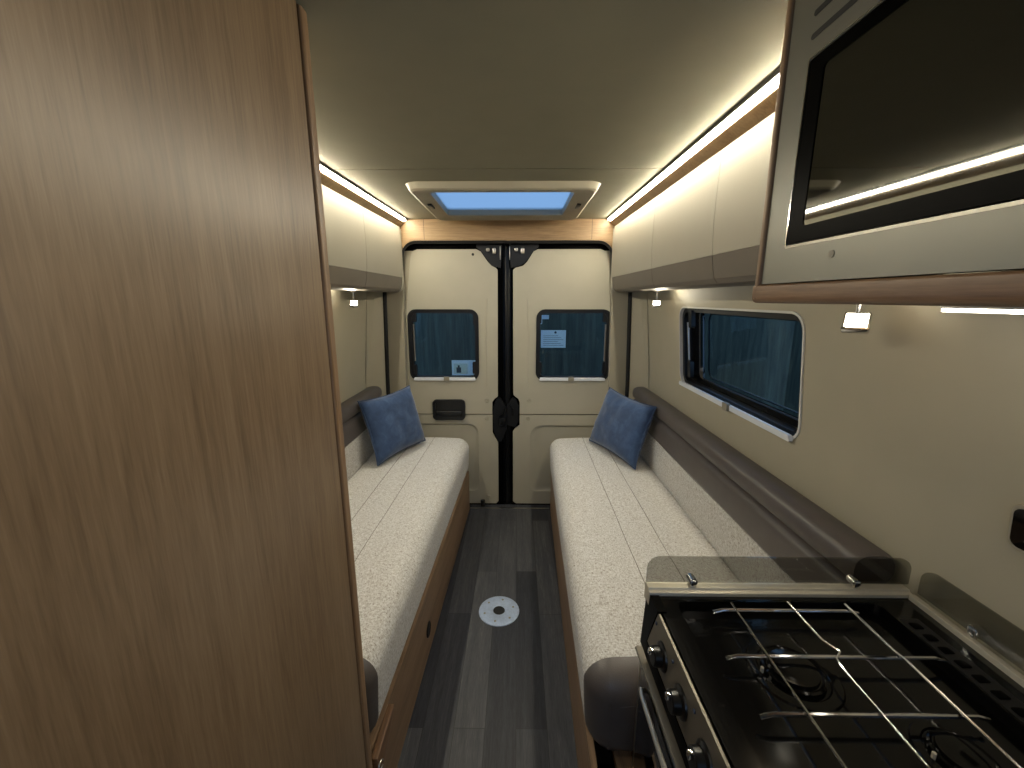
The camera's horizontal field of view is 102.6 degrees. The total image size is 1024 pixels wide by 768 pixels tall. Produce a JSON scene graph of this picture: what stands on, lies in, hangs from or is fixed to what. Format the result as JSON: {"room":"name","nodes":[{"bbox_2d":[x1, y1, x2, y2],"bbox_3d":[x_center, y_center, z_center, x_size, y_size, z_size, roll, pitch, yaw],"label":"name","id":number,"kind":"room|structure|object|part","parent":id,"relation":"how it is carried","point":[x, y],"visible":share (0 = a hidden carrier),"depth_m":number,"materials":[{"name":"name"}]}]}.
{"room":"vehicle interior","nodes":[
{"label":"vehicle interior","id":0,"kind":"room"},
{"bbox_2d":[331,290,366,402],"bbox_3d":[-1.024,0.329,1.051,0.150,2.130,3.700,0,12,1],"label":"wall","id":1,"kind":"structure","parent":0,"point":[349,322],"depth_m":2.55,"materials":[{"name":"beige plastic"}]},
{"bbox_2d":[320,161,407,291],"bbox_3d":[-0.845,-0.672,1.828,0.268,0.484,2.002,0,12,1],"label":"locker","id":2,"kind":"object","parent":1,"relation":"attached to","point":[364,241],"depth_m":2.10,"materials":[{"name":"brown wood"}]},
{"bbox_3d":[-0.801,-0.705,1.876,0.018,0.328,0.618,1,12,3],"label":"locker door","id":3,"kind":"part","parent":2,"relation":"part of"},
{"bbox_2d":[349,291,357,306],"bbox_3d":[-0.897,-0.481,2.322,0.044,0.092,0.041,-3,12,-16],"label":"reading lamp","id":4,"kind":"object","parent":2,"relation":"attached to","point":[353,303],"visible":1,"depth_m":2.31,"materials":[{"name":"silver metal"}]},
{"bbox_3d":[-0.760,-0.890,1.766,0.015,0.012,1.970,1,12,3],"label":"light strip","id":5,"kind":"part","parent":2,"relation":"part of","materials":[{"name":"white plastic"}]},
{"bbox_3d":[-0.789,-0.883,1.784,0.043,0.053,2.005,1,12,3],"label":"cornice","id":6,"kind":"part","parent":2,"relation":"part of","materials":[{"name":"brown wood"}]},
{"bbox_3d":[-0.773,-0.832,2.485,0.018,0.328,0.623,1,12,3],"label":"locker door","id":7,"kind":"part","parent":2,"relation":"part of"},
{"bbox_2d":[365,292,386,396],"bbox_3d":[-0.952,-0.053,2.916,0.096,2.120,0.198,10,15,40],"label":"trim","id":8,"kind":"structure","parent":1,"relation":"attached to","point":[375,374],"depth_m":2.88,"materials":[{"name":"beige plastic"}]},
{"bbox_2d":[397,504,614,767],"bbox_3d":[-0.037,1.378,1.359,2.300,0.050,3.900,0,12,1],"label":"floor","id":9,"kind":"structure","parent":0,"point":[488,696],"depth_m":1.82,"materials":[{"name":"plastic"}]},
{"bbox_2d":[0,0,372,767],"bbox_3d":[-0.719,0.486,0.291,0.647,2.126,1.455,0,12,1],"label":"wardrobe","id":10,"kind":"object","parent":9,"relation":"on","point":[178,585],"visible":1,"depth_m":0.48,"materials":[{"name":"brown wood"}]},
{"bbox_3d":[-0.404,0.343,0.982,0.034,2.126,0.035,0,12,1],"label":"edge post","id":11,"kind":"part","parent":10,"relation":"part of","materials":[{"name":"brown wood"}]},
{"bbox_2d":[370,471,469,767],"bbox_3d":[-0.681,1.021,2.178,0.681,0.315,2.005,0,12,1],"label":"bench","id":12,"kind":"object","parent":9,"relation":"on","point":[387,738],"visible":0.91,"depth_m":1.67,"materials":[{"name":"brown wood"}]},
{"bbox_2d":[343,411,373,479],"bbox_3d":[-0.975,0.574,2.048,0.111,0.585,1.885,0,12,1],"label":"backrest","id":13,"kind":"object","parent":12,"relation":"on","point":[357,442],"visible":0.02,"depth_m":2.42,"materials":[{"name":"beige fabric"}]},
{"bbox_3d":[-0.977,0.632,2.061,0.107,0.465,1.885,0,12,1],"label":"fabric panel","id":14,"kind":"part","parent":13,"relation":"part of","materials":[{"name":"beige fabric"}]},
{"bbox_2d":[341,386,381,422],"bbox_3d":[-0.979,0.243,1.979,0.108,0.088,1.884,0,12,1],"label":"bolster","id":15,"kind":"object","parent":13,"relation":"on","point":[350,407],"visible":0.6,"depth_m":2.47,"materials":[{"name":"fabric"}]},
{"bbox_3d":[-0.394,1.110,1.264,0.021,0.111,0.165,0,12,1],"label":"flap handle","id":16,"kind":"part","parent":12,"relation":"part of","materials":[{"name":"brown wood"}]},
{"bbox_2d":[348,437,468,732],"bbox_3d":[-0.624,0.721,2.106,0.599,0.298,1.994,0,12,1],"label":"seat cushion","id":17,"kind":"object","parent":12,"relation":"on","point":[401,508],"visible":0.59,"depth_m":1.79,"materials":[{"name":"beige fabric"}]},
{"bbox_2d":[357,385,425,465],"bbox_3d":[-0.755,0.247,2.644,0.189,0.402,0.489,5,13,23],"label":"pillow","id":18,"kind":"object","parent":17,"relation":"on","point":[392,421],"visible":1,"depth_m":2.53,"materials":[{"name":"blue fabric"}]},
{"bbox_2d":[479,596,518,626],"bbox_3d":[-0.068,1.201,2.141,0.205,0.038,0.210,0,12,1],"label":"socket","id":19,"kind":"object","parent":9,"relation":"in","point":[497,611],"visible":1,"depth_m":2.13,"materials":[{"name":"metal"}]},
{"bbox_2d":[550,475,632,767],"bbox_3d":[0.580,1.026,2.151,0.695,0.315,2.030,0,12,1],"label":"bench","id":20,"kind":"object","parent":9,"relation":"on","point":[584,743],"visible":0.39,"depth_m":1.57,"materials":[{"name":"brown wood"}]},
{"bbox_3d":[0.267,1.025,2.155,0.018,0.315,2.031,0,12,2],"label":"panel","id":21,"kind":"part","parent":20,"relation":"part of","materials":[{"name":"beige fabric"}]},
{"bbox_2d":[550,437,739,750],"bbox_3d":[0.523,0.723,2.092,0.612,0.298,1.994,0,12,1],"label":"seat cushion","id":22,"kind":"object","parent":20,"relation":"on","point":[621,529],"visible":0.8,"depth_m":1.60,"materials":[{"name":"beige fabric"}]},
{"bbox_2d":[589,387,656,469],"bbox_3d":[0.692,0.265,2.609,0.195,0.383,0.558,-3,12,-16],"label":"pillow","id":23,"kind":"object","parent":22,"relation":"on","point":[622,424],"visible":1,"depth_m":2.49,"materials":[{"name":"blue fabric"}]},
{"bbox_2d":[633,399,849,582],"bbox_3d":[0.880,0.583,2.002,0.111,0.585,1.935,0,12,1],"label":"backrest","id":24,"kind":"object","parent":20,"relation":"on","point":[756,546],"visible":0.22,"depth_m":1.54,"materials":[{"name":"beige fabric"}]},
{"bbox_3d":[0.882,0.642,2.014,0.107,0.465,1.935,0,12,1],"label":"fabric panel","id":25,"kind":"part","parent":24,"relation":"part of","materials":[{"name":"beige fabric"}]},
{"bbox_2d":[633,387,894,582],"bbox_3d":[0.883,0.253,1.933,0.108,0.088,1.934,0,12,1],"label":"bolster","id":26,"kind":"object","parent":24,"relation":"on","point":[842,546],"visible":0.94,"depth_m":1.25,"materials":[{"name":"leather"}]},
{"bbox_2d":[632,645,641,767],"bbox_3d":[0.608,1.058,0.505,0.590,0.918,1.174,0,12,1],"label":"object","id":27,"kind":"object","parent":9,"relation":"on","point":[641,645],"visible":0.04,"depth_m":1.05,"materials":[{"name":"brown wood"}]},
{"bbox_2d":[633,560,1023,767],"bbox_3d":[0.596,0.912,0.668,0.636,0.902,0.753,0,12,1],"label":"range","id":28,"kind":"object","parent":27,"relation":"in","point":[733,674],"depth_m":0.75,"materials":[{"name":"black paint"}]},
{"bbox_3d":[0.300,0.774,0.683,0.021,0.016,0.580,0,12,1],"label":"oven handle","id":29,"kind":"part","parent":28,"relation":"part of","materials":[{"name":"metal"}]},
{"bbox_3d":[0.321,0.951,0.672,0.029,0.465,0.738,0,12,1],"label":"oven door","id":30,"kind":"part","parent":28,"relation":"part of","materials":[{"name":"black glass"}]},
{"bbox_3d":[0.300,0.562,0.846,0.024,0.057,0.057,0,12,1],"label":"knob","id":31,"kind":"part","parent":28,"relation":"part of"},
{"bbox_3d":[0.315,0.716,0.630,0.041,0.008,0.750,0,12,1],"label":"door trim","id":32,"kind":"part","parent":28,"relation":"part of","materials":[{"name":"metal"}]},
{"bbox_3d":[0.299,0.582,0.750,0.024,0.057,0.057,0,12,1],"label":"knob","id":33,"kind":"part","parent":28,"relation":"part of","materials":[{"name":"black plastic"}]},
{"bbox_3d":[0.310,0.608,0.583,0.010,0.104,0.702,0,12,1],"label":"control panel","id":34,"kind":"part","parent":28,"relation":"part of","materials":[{"name":"metal"}]},
{"bbox_3d":[0.297,0.602,0.654,0.024,0.057,0.057,0,12,1],"label":"knob","id":35,"kind":"part","parent":28,"relation":"part of","materials":[{"name":"black plastic"}]},
{"bbox_3d":[0.523,0.530,0.762,0.156,0.016,0.156,0,12,1],"label":"burner","id":36,"kind":"part","parent":28,"relation":"part of","materials":[{"name":"metal"}]},
{"bbox_3d":[0.612,0.430,0.939,0.600,0.068,0.024,0,12,1],"label":"glass guard","id":37,"kind":"part","parent":28,"relation":"part of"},
{"bbox_3d":[0.681,0.560,0.619,0.120,0.016,0.120,0,12,1],"label":"burner","id":38,"kind":"part","parent":28,"relation":"part of","materials":[{"name":"metal"}]},
{"bbox_3d":[0.832,0.532,0.690,0.039,0.005,0.355,0,12,1],"label":"vent plate","id":39,"kind":"part","parent":28,"relation":"part of","materials":[{"name":"metal"}]},
{"bbox_3d":[0.902,0.499,0.611,0.023,0.070,0.615,0,12,1],"label":"glass guard","id":40,"kind":"part","parent":28,"relation":"part of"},
{"bbox_2d":[387,288,627,395],"bbox_3d":[-0.030,-0.053,3.015,2.170,2.160,0.045,0,12,1],"label":"wall","id":41,"kind":"structure","parent":0,"point":[618,301],"depth_m":2.94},
{"bbox_2d":[383,292,389,394],"bbox_3d":[-0.900,-0.068,2.986,0.050,1.320,0.028,0,12,1],"label":"trim","id":42,"kind":"structure","parent":41,"relation":"attached to","point":[384,293],"depth_m":2.93,"materials":[{"name":"rubber"}]},
{"bbox_2d":[404,244,506,505],"bbox_3d":[-0.425,-0.011,3.061,0.767,2.000,0.082,0,12,1],"label":"door","id":43,"kind":"structure","parent":41,"relation":"in","point":[436,276],"depth_m":3.02,"materials":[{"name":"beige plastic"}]},
{"bbox_2d":[407,309,478,380],"bbox_3d":[-0.499,-0.284,3.015,0.513,0.524,0.075,0,12,1],"label":"window frame","id":44,"kind":"structure","parent":43,"relation":"attached to","point":[411,317],"depth_m":3.01,"materials":[{"name":"black plastic"}]},
{"bbox_3d":[-0.499,-0.038,3.045,0.459,0.022,0.013,0,12,1],"label":"rail","id":45,"kind":"part","parent":44,"relation":"part of","materials":[{"name":"silver metal"}]},
{"bbox_2d":[452,360,474,374],"bbox_3d":[-0.359,-0.120,3.090,0.190,0.120,0.003,0,12,1],"label":"window sticker","id":46,"kind":"object","parent":44,"relation":"attached to","point":[459,367],"visible":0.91,"depth_m":3.09,"materials":[{"name":"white paper"}]},
{"bbox_3d":[-0.474,0.194,3.087,0.244,0.157,0.024,0,12,1],"label":"handle","id":47,"kind":"part","parent":43,"relation":"part of","materials":[{"name":"black plastic"}]},
{"bbox_3d":[-0.434,-0.359,2.990,0.665,1.191,0.014,0,12,1],"label":"panel","id":48,"kind":"part","parent":43,"relation":"part of","materials":[{"name":"beige plastic"}]},
{"bbox_3d":[-0.436,0.588,3.186,0.660,0.726,0.014,0,12,1],"label":"panel","id":49,"kind":"part","parent":43,"relation":"part of","materials":[{"name":"beige plastic"}]},
{"bbox_3d":[-0.159,-0.898,2.877,0.180,0.160,0.006,0,12,1],"label":"corner plate","id":50,"kind":"part","parent":43,"relation":"part of","materials":[{"name":"black plastic"}]},
{"bbox_3d":[-0.071,0.247,3.087,0.058,0.143,0.029,0,12,1],"label":"lock lever","id":51,"kind":"part","parent":43,"relation":"part of","materials":[{"name":"black paint"}]},
{"bbox_2d":[402,240,611,276],"bbox_3d":[-0.035,-0.841,2.833,1.502,0.299,0.026,0,12,1],"label":"trim","id":52,"kind":"structure","parent":41,"relation":"attached to","point":[534,241],"depth_m":2.80,"materials":[{"name":"rubber"}]},
{"bbox_2d":[503,244,510,503],"bbox_3d":[-0.031,-0.030,3.102,0.195,2.060,0.055,0,12,1],"label":"trim","id":53,"kind":"structure","parent":41,"relation":"attached to","point":[506,262],"depth_m":3.05,"materials":[{"name":"black paint"}]},
{"bbox_2d":[400,219,614,248],"bbox_3d":[-0.030,-0.920,2.803,1.730,0.393,0.016,0,12,1],"label":"trim","id":54,"kind":"structure","parent":41,"relation":"attached to","point":[412,229],"depth_m":2.77,"materials":[{"name":"brown wood"}]},
{"bbox_2d":[470,507,548,508],"bbox_3d":[-0.018,0.969,3.199,0.615,0.004,0.014,0,12,1],"label":"trim","id":55,"kind":"structure","parent":41,"relation":"attached to","point":[470,507],"depth_m":3.19,"materials":[{"name":"metal"}]},
{"bbox_2d":[507,243,610,504],"bbox_3d":[0.357,-0.011,3.057,0.788,2.000,0.072,0,12,1],"label":"door","id":56,"kind":"structure","parent":41,"relation":"in","point":[543,275],"depth_m":3.03,"materials":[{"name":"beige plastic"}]},
{"bbox_3d":[0.086,-0.897,2.874,0.200,0.160,0.006,0,12,1],"label":"corner plate","id":57,"kind":"part","parent":56,"relation":"part of","materials":[{"name":"black plastic"}]},
{"bbox_3d":[0.364,0.589,3.177,0.713,0.726,0.014,0,12,1],"label":"panel","id":58,"kind":"part","parent":56,"relation":"part of","materials":[{"name":"beige plastic"}]},
{"bbox_3d":[0.364,-0.357,2.981,0.713,1.191,0.014,0,12,1],"label":"panel","id":59,"kind":"part","parent":56,"relation":"part of","materials":[{"name":"beige plastic"}]},
{"bbox_2d":[536,309,609,381],"bbox_3d":[0.445,-0.282,3.004,0.539,0.524,0.075,0,12,1],"label":"window","id":60,"kind":"structure","parent":56,"relation":"attached to","point":[606,314],"depth_m":3.00,"materials":[{"name":"black plastic"}]},
{"bbox_2d":[541,330,565,347],"bbox_3d":[0.306,-0.334,3.038,0.184,0.130,0.002,0,12,1],"label":"paper notice","id":61,"kind":"object","parent":60,"relation":"attached to","point":[549,338],"visible":1,"depth_m":3.04,"materials":[{"name":"white"}]},
{"bbox_2d":[543,331,562,343],"bbox_3d":[0.306,-0.338,3.037,0.150,0.105,0.001,0,12,1],"label":"print","id":62,"kind":"object","parent":61,"relation":"attached to","point":[549,337],"depth_m":3.04},
{"bbox_3d":[0.445,-0.036,3.034,0.485,0.022,0.013,0,12,1],"label":"rail","id":63,"kind":"part","parent":60,"relation":"part of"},
{"bbox_2d":[625,292,631,397],"bbox_3d":[0.830,-0.064,2.966,0.050,1.320,0.028,0,12,1],"label":"trim","id":64,"kind":"structure","parent":41,"relation":"attached to","point":[629,293],"depth_m":2.91,"materials":[{"name":"rubber"}]},
{"bbox_2d":[295,0,787,218],"bbox_3d":[-0.058,-0.746,0.913,2.060,0.030,3.890,0,12,1],"label":"ceiling","id":65,"kind":"structure","parent":0,"point":[609,93],"depth_m":1.04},
{"bbox_2d":[406,181,600,219],"bbox_3d":[-0.038,-1.005,2.276,0.925,0.056,0.805,0,12,1],"label":"roof hatch","id":66,"kind":"object","parent":65,"relation":"attached to","point":[581,192],"visible":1,"depth_m":2.03,"materials":[{"name":"beige plastic"}]},
{"bbox_2d":[648,269,1023,674],"bbox_3d":[0.906,0.333,1.028,0.150,2.130,3.700,0,12,1],"label":"wall","id":67,"kind":"structure","parent":0,"point":[911,435],"depth_m":0.93,"materials":[{"name":"beige plastic"}]},
{"bbox_2d":[629,292,649,398],"bbox_3d":[0.880,-0.049,2.894,0.096,2.120,0.198,-10,15,-39],"label":"trim","id":68,"kind":"structure","parent":67,"relation":"attached to","point":[639,346],"depth_m":2.85,"materials":[{"name":"beige plastic"}]},
{"bbox_2d":[679,306,805,441],"bbox_3d":[0.950,-0.109,1.763,0.118,0.427,0.988,0,12,1],"label":"window","id":69,"kind":"structure","parent":67,"relation":"in","point":[786,426],"depth_m":1.80,"materials":[{"name":"black plastic"}]},
{"bbox_3d":[0.922,0.086,1.804,0.015,0.022,0.934,0,12,1],"label":"rail","id":70,"kind":"part","parent":69,"relation":"part of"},
{"bbox_2d":[606,67,942,291],"bbox_3d":[0.750,-0.663,1.786,0.268,0.484,2.049,0,12,1],"label":"locker","id":71,"kind":"object","parent":67,"relation":"attached to","point":[699,226],"depth_m":1.43,"materials":[{"name":"brown wood"}]},
{"bbox_3d":[0.687,-0.808,2.372,0.018,0.328,0.817,0,12,0],"label":"locker door","id":72,"kind":"part","parent":71,"relation":"part of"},
{"bbox_2d":[652,291,660,306],"bbox_3d":[0.813,-0.477,2.302,0.044,0.092,0.041,4,12,17],"label":"reading lamp","id":73,"kind":"object","parent":71,"relation":"attached to","point":[656,303],"visible":1,"depth_m":2.29,"materials":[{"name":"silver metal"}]},
{"bbox_3d":[0.685,-0.662,1.665,0.018,0.328,0.622,0,12,0],"label":"locker door","id":74,"kind":"part","parent":71,"relation":"part of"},
{"bbox_3d":[0.641,-0.882,1.727,0.015,0.012,2.015,0,12,0],"label":"light strip","id":75,"kind":"part","parent":71,"relation":"part of","materials":[{"name":"white plastic"}]},
{"bbox_3d":[0.671,-0.875,1.743,0.043,0.053,2.050,0,12,0],"label":"cornice","id":76,"kind":"part","parent":71,"relation":"part of","materials":[{"name":"brown wood"}]},
{"bbox_3d":[0.683,-0.538,1.069,0.018,0.328,0.589,0,12,0],"label":"locker door","id":77,"kind":"part","parent":71,"relation":"part of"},
{"bbox_2d":[841,305,872,333],"bbox_3d":[0.812,-0.182,0.958,0.052,0.125,0.046,11,16,43],"label":"reading lamp","id":78,"kind":"object","parent":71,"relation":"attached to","point":[853,322],"visible":0.62,"depth_m":0.96,"materials":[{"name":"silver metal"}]},
{"bbox_3d":[0.812,-0.201,0.955,0.009,0.074,0.009,-5,13,-21],"label":"stem","id":79,"kind":"part","parent":78,"relation":"part of","materials":[{"name":"silver metal"}]},
{"bbox_2d":[752,0,1023,313],"bbox_3d":[0.674,-0.298,0.192,0.382,0.550,1.214,0,12,1],"label":"upper cabinet","id":80,"kind":"object","parent":67,"relation":"attached to","point":[1003,288],"depth_m":0.57,"materials":[{"name":"brown wood"}]},
{"bbox_3d":[0.505,-0.431,0.778,0.030,0.528,0.018,0,12,1],"label":"post","id":81,"kind":"part","parent":80,"relation":"part of","materials":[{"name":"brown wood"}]},
{"bbox_3d":[0.681,-0.433,0.774,0.319,0.523,0.016,0,12,1],"label":"panel","id":82,"kind":"part","parent":80,"relation":"part of","materials":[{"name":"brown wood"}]},
{"bbox_3d":[0.500,-0.060,0.243,0.035,0.035,1.212,0,12,1],"label":"rail","id":83,"kind":"part","parent":80,"relation":"part of","materials":[{"name":"brown wood"}]},
{"bbox_2d":[761,0,1023,283],"bbox_3d":[0.645,-0.320,0.178,0.315,0.497,1.195,0,12,1],"label":"microwave","id":84,"kind":"object","parent":80,"relation":"in","point":[900,151],"visible":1,"depth_m":0.52,"materials":[{"name":"silver metal"}]},
{"bbox_3d":[0.759,-0.051,0.310,0.020,0.018,0.845,0,12,1],"label":"light strip","id":85,"kind":"part","parent":80,"relation":"part of","materials":[{"name":"white plastic"}]},
{"bbox_2d":[1008,505,1023,552],"bbox_3d":[0.909,0.265,0.693,0.020,0.086,0.112,0,12,1],"label":"wall socket","id":86,"kind":"object","parent":67,"relation":"attached to","point":[1016,528],"visible":1,"depth_m":0.73,"materials":[{"name":"plastic"}]},
{"label":"outside","id":87,"kind":"structure","parent":0,"visible":0},
{"bbox_3d":[0.024,1.758,2.407,12.000,0.020,10.000,0,12,1],"label":"ground","id":88,"kind":"structure","parent":87,"visible":0},
{"bbox_2d":[413,313,794,410],"bbox_3d":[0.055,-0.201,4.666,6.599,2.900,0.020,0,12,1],"label":"window glass","id":89,"kind":"object","parent":88,"relation":"on","point":[752,355],"visible":0.07,"depth_m":4.60,"materials":[{"name":"blue glass"}]},
{"bbox_2d":[783,321,802,417],"bbox_3d":[2.927,0.452,1.513,0.020,2.900,5.849,0,12,1],"label":"fence","id":90,"kind":"object","parent":88,"relation":"on","point":[792,394],"visible":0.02,"depth_m":4.27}
]}

